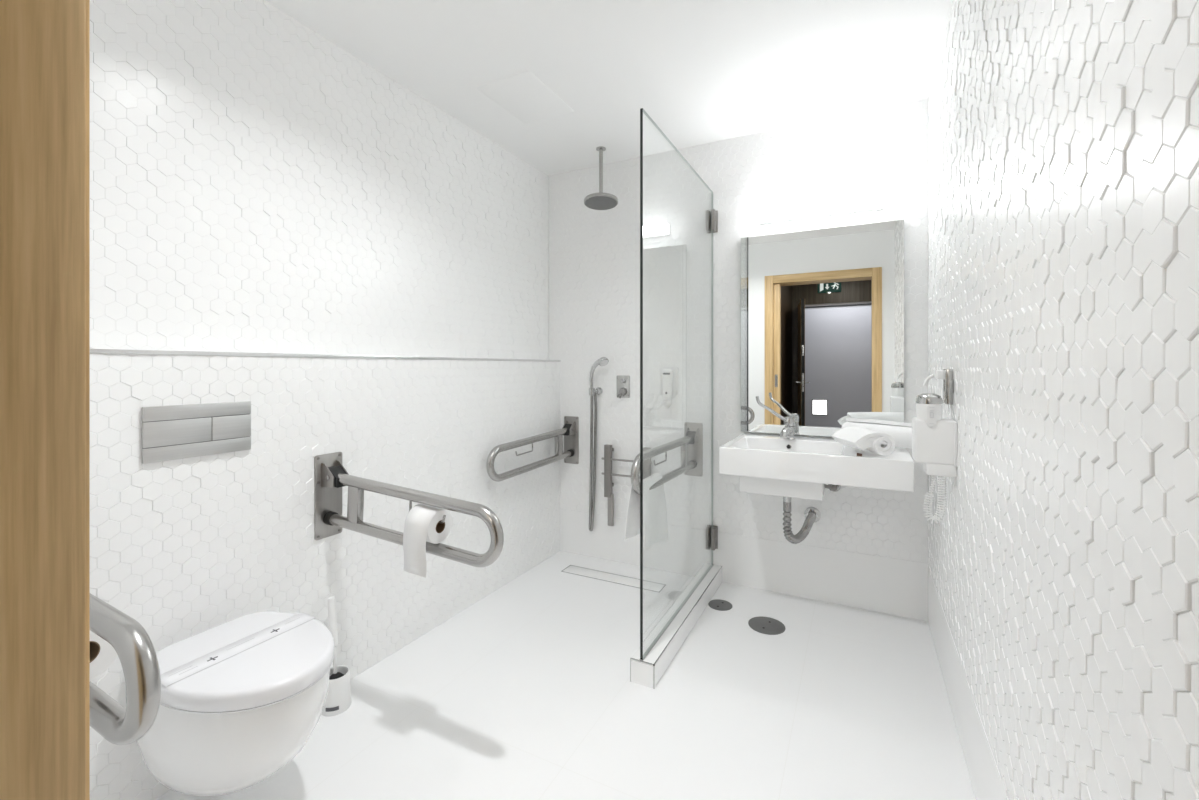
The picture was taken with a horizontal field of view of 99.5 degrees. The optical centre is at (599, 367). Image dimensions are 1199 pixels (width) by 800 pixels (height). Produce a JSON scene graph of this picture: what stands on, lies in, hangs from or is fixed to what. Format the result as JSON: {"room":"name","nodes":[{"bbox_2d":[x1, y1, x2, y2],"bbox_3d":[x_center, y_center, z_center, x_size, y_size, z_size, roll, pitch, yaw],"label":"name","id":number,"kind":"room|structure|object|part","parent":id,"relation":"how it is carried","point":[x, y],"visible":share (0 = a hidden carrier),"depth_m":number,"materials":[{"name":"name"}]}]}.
{"room":"accessible bathroom","nodes":[
{"label":"accessible bathroom","id":0,"kind":"room"},
{"bbox_2d":[90,0,560,799],"bbox_3d":[-0.928,-0.035,2.279,0.214,2.500,2.769,0,0,27],"label":"wall","id":1,"kind":"structure","parent":0,"point":[257,185],"depth_m":1.82,"materials":[{"name":"white tile"}]},
{"bbox_2d":[90,593,160,744],"bbox_3d":[-1.037,0.455,0.949,0.809,0.308,0.108,0,0,27],"label":"grab bar","id":2,"kind":"object","parent":1,"relation":"attached to","point":[118,724],"visible":0.49,"depth_m":0.78,"materials":[{"name":"grey metal"}]},
{"bbox_2d":[90,630,117,680],"bbox_3d":[-0.933,0.536,0.893,0.109,0.208,0.114,0,0,27],"label":"toilet paper roll","id":3,"kind":"object","parent":2,"relation":"hanging from","point":[103,655],"visible":0.06,"depth_m":0.89,"materials":[{"name":"white paper"}]},
{"bbox_2d":[142,401,250,463],"bbox_3d":[-1.194,0.188,1.518,0.013,0.156,0.277,0,0,27],"label":"flush plate","id":4,"kind":"object","parent":1,"relation":"attached to","point":[170,432],"visible":1,"depth_m":1.50,"materials":[{"name":"grey"}]},
{"bbox_2d":[126,611,333,795],"bbox_3d":[-0.970,0.952,1.390,0.525,0.374,0.388,0,0,27],"label":"toilet","id":5,"kind":"object","parent":1,"relation":"attached to","point":[230,725],"visible":0.85,"depth_m":1.24,"materials":[{"name":"white ceramic"}]},
{"bbox_3d":[-0.974,0.979,1.392,0.518,0.322,0.381,0,0,27],"label":"bowl","id":6,"kind":"part","parent":5,"relation":"part of","materials":[{"name":"white ceramic"}]},
{"bbox_2d":[160,613,315,686],"bbox_3d":[-0.981,0.764,1.396,0.070,0.002,0.376,0,0,27],"label":"band","id":7,"kind":"object","parent":5,"relation":"on","point":[177,674],"visible":0.98,"depth_m":1.37,"materials":[{"name":"white plastic"}]},
{"bbox_3d":[-0.945,0.812,1.377,0.463,0.006,0.384,0,0,27],"label":"seat","id":8,"kind":"part","parent":5,"relation":"part of","materials":[{"name":"white plastic"}]},
{"bbox_3d":[-0.945,0.786,1.377,0.467,0.042,0.388,0,0,27],"label":"lid","id":9,"kind":"part","parent":5,"relation":"part of","materials":[{"name":"white plastic"}]},
{"bbox_2d":[90,349,560,361],"bbox_3d":[-0.861,-0.042,2.187,0.014,0.012,2.627,0,0,27],"label":"trim","id":10,"kind":"structure","parent":1,"relation":"attached to","point":[96,351],"depth_m":1.72,"materials":[{"name":"white"}]},
{"bbox_2d":[314,452,503,566],"bbox_3d":[-0.650,0.475,1.704,0.809,0.308,0.108,0,0,27],"label":"grab bar","id":11,"kind":"object","parent":1,"relation":"attached to","point":[330,475],"visible":0.95,"depth_m":1.77,"materials":[{"name":"metal"}]},
{"bbox_3d":[-1.008,0.475,1.887,0.006,0.308,0.108,0,0,27],"label":"mounting plate","id":12,"kind":"part","parent":11,"relation":"part of","materials":[{"name":"metal"}]},
{"bbox_2d":[403,504,451,577],"bbox_3d":[-0.560,0.556,1.654,0.109,0.208,0.114,0,0,27],"label":"toilet paper roll","id":13,"kind":"object","parent":11,"relation":"hanging from","point":[422,525],"visible":0.99,"depth_m":1.61,"materials":[{"name":"white paper"}]},
{"bbox_2d":[155,551,975,799],"bbox_3d":[-0.008,1.276,1.696,2.384,0.120,2.969,0,0,27],"label":"floor","id":14,"kind":"structure","parent":0,"point":[526,692],"depth_m":1.78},
{"bbox_2d":[321,665,351,715],"bbox_3d":[-0.944,1.155,1.815,0.103,0.122,0.103,0,0,27],"label":"brush holder","id":15,"kind":"object","parent":14,"relation":"on","point":[338,700],"visible":0.75,"depth_m":1.78,"materials":[{"name":"white plastic"}]},
{"bbox_2d":[327,596,343,679],"bbox_3d":[-0.955,1.010,1.825,0.080,0.347,0.060,0,0,27],"label":"toilet brush","id":16,"kind":"object","parent":15,"relation":"in","point":[332,617],"visible":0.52,"depth_m":1.83,"materials":[{"name":"white plastic"}]},
{"bbox_3d":[-0.965,0.981,1.840,0.048,0.290,0.028,0,0,27],"label":"handle","id":17,"kind":"part","parent":16,"relation":"part of","materials":[{"name":"white plastic"}]},
{"bbox_2d":[561,565,665,591],"bbox_3d":[0.072,1.217,2.926,0.620,0.005,0.110,0,0,27],"label":"shower drain","id":18,"kind":"object","parent":14,"relation":"in","point":[605,576],"visible":1,"depth_m":2.92,"materials":[{"name":"grey metal"}]},
{"bbox_2d":[630,563,721,688],"bbox_3d":[0.407,1.170,2.414,0.099,0.092,1.070,0,0,27],"label":"shower curb","id":19,"kind":"object","parent":14,"relation":"on","point":[647,672],"visible":1,"depth_m":2.20,"materials":[{"name":"white tile"}]},
{"bbox_2d":[640,108,717,659],"bbox_3d":[0.403,0.065,2.421,0.060,2.118,1.061,0,0,27],"label":"glass screen","id":20,"kind":"object","parent":19,"relation":"on","point":[711,216],"visible":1,"depth_m":1.98,"materials":[{"name":"clear glass"}]},
{"bbox_2d":[708,599,731,610],"bbox_3d":[0.617,1.215,2.591,0.120,0.007,0.120,0,0,27],"label":"floor drain","id":21,"kind":"object","parent":14,"relation":"on","point":[717,604],"visible":1,"depth_m":2.58,"materials":[{"name":"grey metal"}]},
{"bbox_2d":[748,616,784,634],"bbox_3d":[0.786,1.215,2.386,0.166,0.007,0.166,0,0,27],"label":"floor drain","id":22,"kind":"object","parent":14,"relation":"on","point":[764,625],"visible":1,"depth_m":2.38,"materials":[{"name":"grey metal"}]},
{"bbox_2d":[265,0,952,174],"bbox_3d":[-0.008,-1.345,1.696,2.384,0.120,2.969,0,0,27],"label":"ceiling","id":23,"kind":"structure","parent":0,"point":[703,71],"depth_m":2.11,"materials":[{"name":"white paint"}]},
{"bbox_2d":[476,70,572,123],"bbox_3d":[-0.348,-1.285,2.437,0.296,0.004,0.392,0,0,27],"label":"ceiling panel","id":24,"kind":"object","parent":23,"relation":"attached to","point":[523,95],"visible":1,"depth_m":2.41,"materials":[{"name":"white paint"}]},
{"bbox_2d":[584,146,617,209],"bbox_3d":[0.009,-1.118,2.978,0.202,0.334,0.202,0,0,27],"label":"shower","id":25,"kind":"object","parent":23,"relation":"attached to","point":[596,201],"visible":1,"depth_m":2.97,"materials":[{"name":"grey metal"}]},
{"bbox_3d":[0.009,-0.962,2.977,0.186,0.022,0.185,0,0,27],"label":"spray plate","id":26,"kind":"part","parent":25,"relation":"part of","materials":[{"name":"grey metal"}]},
{"bbox_2d":[549,98,927,621],"bbox_3d":[0.641,-0.035,2.963,2.146,2.500,0.122,0,0,27],"label":"wall","id":27,"kind":"structure","parent":0,"point":[867,549],"depth_m":2.90,"materials":[{"name":"white tile"}]},
{"bbox_2d":[486,416,578,481],"bbox_3d":[-0.367,0.475,2.958,0.108,0.308,0.809,0,0,27],"label":"grab bar","id":28,"kind":"object","parent":27,"relation":"attached to","point":[570,429],"visible":1,"depth_m":3.07,"materials":[{"name":"grey metal"}]},
{"bbox_3d":[-0.184,0.475,3.315,0.108,0.308,0.006,0,0,27],"label":"mounting plate","id":29,"kind":"part","parent":28,"relation":"part of","materials":[{"name":"metal"}]},
{"bbox_2d":[589,387,602,394],"bbox_3d":[-0.027,0.152,3.199,0.088,0.048,0.047,0,0,-44],"label":"holder","id":30,"kind":"object","parent":27,"relation":"attached to","point":[592,391],"visible":1,"depth_m":3.18,"materials":[{"name":"silver metal"}]},
{"bbox_2d":[589,357,608,530],"bbox_3d":[-0.011,0.488,3.155,0.066,1.103,0.172,0,0,-36],"label":"shower","id":31,"kind":"object","parent":27,"relation":"attached to","point":[602,361],"visible":1,"depth_m":3.19,"materials":[{"name":"silver metal"}]},
{"bbox_3d":[-0.027,0.065,3.156,0.097,0.232,0.034,0,0,45],"label":"handle","id":32,"kind":"part","parent":31,"relation":"part of","materials":[{"name":"silver metal"}]},
{"bbox_2d":[617,376,629,398],"bbox_3d":[0.139,0.122,3.129,0.088,0.141,0.046,0,0,27],"label":"shower mixer","id":33,"kind":"object","parent":27,"relation":"attached to","point":[623,382],"visible":1,"depth_m":3.13,"materials":[{"name":"grey metal"}]},
{"bbox_3d":[0.142,0.159,3.123,0.048,0.067,0.039,0,0,27],"label":"lever knob","id":34,"kind":"part","parent":33,"relation":"part of","materials":[{"name":"silver metal"}]},
{"bbox_2d":[601,444,651,525],"bbox_3d":[0.172,0.730,3.100,0.330,0.499,0.064,0,0,27],"label":"frame","id":35,"kind":"object","parent":27,"relation":"attached to","point":[608,449],"visible":0.62,"depth_m":3.12,"materials":[{"name":"metal"}]},
{"bbox_3d":[0.070,0.882,3.137,0.034,0.194,0.024,0,0,27],"label":"leg","id":36,"kind":"part","parent":35,"relation":"part of","materials":[{"name":"metal"}]},
{"bbox_3d":[0.162,0.660,3.080,0.330,0.013,0.013,0,0,27],"label":"rod","id":37,"kind":"part","parent":35,"relation":"part of","materials":[{"name":"metal"}]},
{"bbox_3d":[0.162,0.568,3.080,0.330,0.013,0.013,0,0,27],"label":"rod","id":38,"kind":"part","parent":35,"relation":"part of","materials":[{"name":"metal"}]},
{"bbox_2d":[631,422,702,494],"bbox_3d":[0.362,0.475,2.584,0.108,0.308,0.809,0,0,27],"label":"grab bar","id":39,"kind":"object","parent":27,"relation":"attached to","point":[691,444],"visible":0.94,"depth_m":2.79,"materials":[{"name":"grey metal"}]},
{"bbox_2d":[624,473,667,549],"bbox_3d":[0.224,0.691,2.397,0.107,0.330,0.314,0,0,27],"label":"towel","id":40,"kind":"object","parent":39,"relation":"hanging from","point":[655,525],"visible":0.85,"depth_m":2.37,"materials":[{"name":"white fabric"}]},
{"bbox_3d":[0.545,0.475,2.942,0.108,0.308,0.006,0,0,27],"label":"mounting plate","id":41,"kind":"part","parent":39,"relation":"part of","materials":[{"name":"metal"}]},
{"bbox_2d":[660,367,677,407],"bbox_3d":[0.403,0.119,2.986,0.110,0.242,0.060,0,0,27],"label":"soap dispenser","id":42,"kind":"object","parent":27,"relation":"attached to","point":[668,375],"visible":1,"depth_m":2.97,"materials":[{"name":"white plastic"}]},
{"bbox_2d":[662,369,672,404],"bbox_3d":[0.399,0.118,2.979,0.063,0.211,0.045,0,0,27],"label":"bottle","id":43,"kind":"object","parent":42,"relation":"on","point":[667,374],"depth_m":2.96,"materials":[{"name":"white plastic"}]},
{"bbox_2d":[719,433,913,500],"bbox_3d":[1.012,0.480,2.393,0.761,0.231,0.557,0,0,27],"label":"washbasin","id":44,"kind":"object","parent":27,"relation":"attached to","point":[802,467],"visible":0.97,"depth_m":2.21,"materials":[{"name":"white ceramic"}]},
{"bbox_2d":[756,396,794,439],"bbox_3d":[0.904,0.256,2.538,0.209,0.220,0.119,0,0,-16],"label":"faucet","id":45,"kind":"object","parent":44,"relation":"on","point":[787,432],"visible":1,"depth_m":2.56,"materials":[{"name":"silver metal"}]},
{"bbox_3d":[0.873,0.211,2.571,0.169,0.132,0.019,0,0,-9],"label":"lever","id":46,"kind":"part","parent":45,"relation":"part of","materials":[{"name":"silver metal"}]},
{"bbox_2d":[783,496,820,543],"bbox_3d":[1.001,0.724,2.529,0.079,0.260,0.359,0,0,42],"label":"trap","id":47,"kind":"object","parent":44,"relation":"attached to","point":[812,515],"visible":0.97,"depth_m":2.44,"materials":[{"name":"silver metal"}]},
{"bbox_2d":[832,427,894,455],"bbox_3d":[1.117,0.315,2.164,0.162,0.098,0.237,0,0,0],"label":"hand towel","id":48,"kind":"object","parent":44,"relation":"on","point":[863,439],"visible":1,"depth_m":2.07,"materials":[{"name":"white fabric"}]},
{"bbox_2d":[841,418,911,448],"bbox_3d":[1.273,0.296,2.294,0.108,0.114,0.330,0,0,-36],"label":"bath towel","id":49,"kind":"object","parent":44,"relation":"on","point":[901,432],"visible":0.53,"depth_m":2.23,"materials":[{"name":"white fabric"}]},
{"bbox_2d":[741,219,903,436],"bbox_3d":[1.130,-0.179,2.634,0.775,1.068,0.020,0,0,27],"label":"wall mirror","id":50,"kind":"object","parent":27,"relation":"attached to","point":[822,310],"visible":0.86,"depth_m":2.61,"materials":[{"name":"grey mirror"}]},
{"bbox_2d":[826,484,840,491],"bbox_3d":[1.177,0.610,2.575,0.083,0.060,0.084,0,0,27],"label":"angle valve","id":51,"kind":"object","parent":27,"relation":"attached to","point":[834,488],"visible":0.73,"depth_m":2.55,"materials":[{"name":"silver metal"}]},
{"bbox_2d":[928,0,1198,799],"bbox_3d":[1.044,-0.035,1.269,0.123,2.500,2.769,0,0,27],"label":"wall","id":52,"kind":"structure","parent":0,"point":[1063,135],"depth_m":0.81,"materials":[{"name":"white tile"}]},
{"bbox_2d":[912,393,956,523],"bbox_3d":[1.164,0.314,1.767,0.122,0.449,0.117,0,0,27],"label":"hair dryer","id":53,"kind":"object","parent":52,"relation":"attached to","point":[934,437],"visible":1,"depth_m":1.73,"materials":[{"name":"white plastic"}]},
{"bbox_2d":[915,393,942,403],"bbox_3d":[1.143,0.107,1.760,0.080,0.036,0.080,0,0,27],"label":"grille","id":54,"kind":"object","parent":53,"relation":"attached to","point":[925,398],"depth_m":1.73,"materials":[{"name":"metal"}]},
{"bbox_3d":[1.152,0.451,1.742,0.068,0.175,0.028,0,0,19],"label":"coiled cord","id":55,"kind":"part","parent":53,"relation":"part of","materials":[{"name":"white plastic"}]},
{"bbox_2d":[924,463,956,476],"bbox_3d":[1.181,0.349,1.760,0.086,0.043,0.090,0,0,27],"label":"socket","id":56,"kind":"object","parent":53,"relation":"attached to","point":[935,469],"depth_m":1.72,"materials":[{"name":"white plastic"}]},
{"bbox_2d":[923,369,952,404],"bbox_3d":[1.210,0.068,1.818,0.088,0.125,0.070,0,0,27],"label":"wall hook","id":57,"kind":"object","parent":52,"relation":"attached to","point":[946,375],"visible":1,"depth_m":1.78,"materials":[{"name":"grey metal"}]},
{"bbox_3d":[1.185,0.047,1.827,0.036,0.044,0.012,0,0,13],"label":"hook arm","id":58,"kind":"part","parent":57,"relation":"part of","materials":[{"name":"white plastic"}]},
{"bbox_3d":[1.219,0.027,1.813,0.025,0.033,0.040,0,0,27],"label":"square knob","id":59,"kind":"part","parent":57,"relation":"part of","materials":[{"name":"white plastic"}]},
{"bbox_3d":[1.239,0.068,1.803,0.022,0.125,0.070,0,0,27],"label":"plate","id":60,"kind":"part","parent":57,"relation":"part of","materials":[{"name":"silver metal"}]},
{"bbox_3d":[-0.630,-0.034,0.481,2.384,2.500,0.200,0,0,27],"label":"wall","id":61,"kind":"structure","parent":0,"visible":0},
{"bbox_2d":[85,0,89,799],"bbox_3d":[-0.239,0.137,0.282,1.061,2.157,0.222,0,0,27],"label":"door frame","id":62,"kind":"structure","parent":61,"relation":"in","point":[87,2],"depth_m":0.58,"materials":[{"name":"brown wood"}]},
{"bbox_2d":[0,0,84,799],"bbox_3d":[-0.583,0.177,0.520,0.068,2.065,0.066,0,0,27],"label":"sliding door","id":63,"kind":"structure","parent":62,"relation":"attached to","point":[42,42],"depth_m":0.50,"materials":[{"name":"brown wood"}]}
]}

